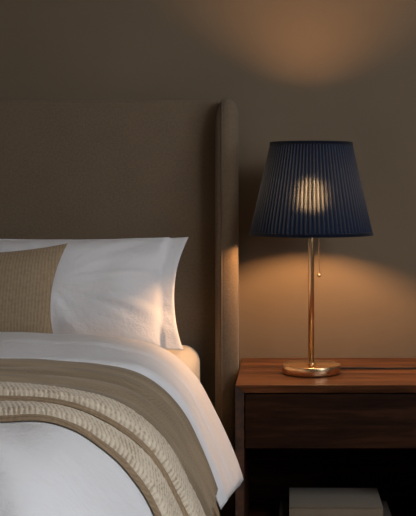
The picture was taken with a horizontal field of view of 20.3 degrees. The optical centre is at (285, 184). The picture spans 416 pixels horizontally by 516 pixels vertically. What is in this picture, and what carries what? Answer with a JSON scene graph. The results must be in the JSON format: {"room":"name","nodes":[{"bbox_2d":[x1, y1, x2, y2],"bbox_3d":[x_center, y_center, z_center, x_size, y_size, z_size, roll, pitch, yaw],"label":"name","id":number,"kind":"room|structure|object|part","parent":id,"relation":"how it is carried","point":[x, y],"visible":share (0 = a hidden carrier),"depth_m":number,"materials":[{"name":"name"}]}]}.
{"room":"bedroom","nodes":[
{"label":"bedroom","id":0,"kind":"room"},
{"bbox_2d":[0,0,415,368],"bbox_3d":[-0.550,-0.295,3.460,5.900,2.900,0.120,0,0,0],"label":"wall","id":1,"kind":"structure","parent":0,"point":[292,70],"depth_m":3.40,"materials":[{"name":"beige paint"}]},
{"bbox_3d":[-0.550,1.105,0.900,5.700,0.100,5.000,0,0,0],"label":"floor","id":2,"kind":"structure","parent":0,"visible":0},
{"bbox_2d":[0,99,238,515],"bbox_3d":[-1.040,0.404,2.311,1.814,1.302,2.171,0,0,0],"label":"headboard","id":3,"kind":"object","parent":2,"relation":"on","point":[70,169],"visible":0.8,"depth_m":3.30,"materials":[{"name":"fabric"}]},
{"bbox_3d":[-1.040,0.356,3.348,1.700,1.197,0.096,0,0,0],"label":"headboard panel","id":4,"kind":"part","parent":3,"relation":"part of","materials":[{"name":"fabric"}]},
{"bbox_2d":[167,345,199,380],"bbox_3d":[-1.039,0.592,2.290,1.603,0.294,2.010,0,0,0],"label":"mattress","id":5,"kind":"object","parent":3,"relation":"on","point":[188,355],"visible":0.07,"depth_m":3.12,"materials":[{"name":"beige fabric"}]},
{"bbox_2d":[0,243,67,333],"bbox_3d":[-0.882,0.294,2.980,0.620,0.284,0.143,0,0,0],"label":"cushion","id":6,"kind":"object","parent":5,"relation":"on","point":[26,276],"visible":0.84,"depth_m":2.96,"materials":[{"name":"beige fabric"}]},
{"bbox_2d":[0,237,187,349],"bbox_3d":[-0.632,0.293,3.146,0.720,0.296,0.208,0,0,0],"label":"pillow","id":7,"kind":"object","parent":5,"relation":"on","point":[125,287],"visible":0.69,"depth_m":3.09,"materials":[{"name":"white fabric"}]},
{"bbox_2d":[0,332,243,515],"bbox_3d":[-1.036,0.533,2.050,1.871,0.360,1.700,0,0,0],"label":"duvet","id":8,"kind":"object","parent":5,"relation":"on","point":[47,469],"visible":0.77,"depth_m":1.82,"materials":[{"name":"white fabric"}]},
{"bbox_2d":[0,358,219,515],"bbox_3d":[-1.029,0.532,2.141,1.816,0.365,0.608,0,0,0],"label":"throw blanket","id":9,"kind":"object","parent":8,"relation":"on","point":[136,391],"visible":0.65,"depth_m":2.28,"materials":[{"name":"beige fabric"}]},
{"bbox_2d":[0,382,205,515],"bbox_3d":[-1.041,0.488,1.978,1.821,0.304,0.312,0,0,0],"label":"knitted throw","id":10,"kind":"object","parent":9,"relation":"on","point":[147,457],"visible":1,"depth_m":1.95,"materials":[{"name":"beige fabric"}]},
{"bbox_2d":[235,358,415,515],"bbox_3d":[0.152,0.780,3.157,0.560,0.550,0.462,0,0,0],"label":"nightstand","id":11,"kind":"object","parent":2,"relation":"on","point":[351,428],"visible":0.94,"depth_m":2.96,"materials":[{"name":"brown wood"}]},
{"bbox_3d":[-0.117,0.730,3.157,0.022,0.448,0.462,0,0,0],"label":"panel","id":12,"kind":"part","parent":11,"relation":"part of","materials":[{"name":"brown wood"}]},
{"bbox_3d":[0.152,0.599,2.947,0.511,0.138,0.018,0,0,0],"label":"drawer","id":13,"kind":"part","parent":11,"relation":"part of","materials":[{"name":"brown wood"}]},
{"bbox_2d":[248,505,415,515],"bbox_3d":[0.152,0.944,3.157,0.559,0.022,0.462,0,0,0],"label":"shelf","id":14,"kind":"object","parent":11,"relation":"attached to","point":[253,510],"depth_m":3.32,"materials":[{"name":"brown wood"}]},
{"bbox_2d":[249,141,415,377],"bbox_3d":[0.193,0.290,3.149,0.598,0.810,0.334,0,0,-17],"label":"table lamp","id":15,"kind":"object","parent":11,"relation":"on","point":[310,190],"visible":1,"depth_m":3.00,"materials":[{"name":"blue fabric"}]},
{"bbox_3d":[0.068,0.288,3.110,0.016,0.376,0.016,0,0,0],"label":"stem","id":16,"kind":"part","parent":15,"relation":"part of","materials":[{"name":"gold metal"}]},
{"bbox_3d":[0.068,0.009,3.110,0.332,0.247,0.332,0,0,0],"label":"lamp shade","id":17,"kind":"part","parent":15,"relation":"part of","materials":[{"name":"blue fabric"}]},
{"bbox_3d":[0.086,0.161,3.105,0.007,0.145,0.003,0,0,23],"label":"pull chain","id":18,"kind":"part","parent":15,"relation":"part of","materials":[{"name":"gold metal"}]},
{"bbox_3d":[0.318,0.597,3.217,0.389,0.197,0.168,0,0,-35],"label":"power cord","id":19,"kind":"part","parent":15,"relation":"part of","materials":[{"name":"black rubber"}]},
{"bbox_3d":[0.152,0.730,3.380,0.516,0.406,0.008,0,0,0],"label":"panel","id":20,"kind":"part","parent":11,"relation":"part of","materials":[{"name":"brown wood"}]},
{"bbox_2d":[280,501,390,515],"bbox_3d":[0.131,0.904,3.110,0.296,0.057,0.210,0,0,0],"label":"book","id":21,"kind":"object","parent":11,"relation":"on","point":[284,505],"visible":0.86,"depth_m":3.13,"materials":[{"name":"brown paper"}]},
{"bbox_2d":[289,488,382,515],"bbox_3d":[0.130,0.855,3.100,0.243,0.040,0.200,0,0,0],"label":"book","id":22,"kind":"object","parent":21,"relation":"on","point":[302,501],"visible":1,"depth_m":3.05,"materials":[{"name":"paper"}]}
]}

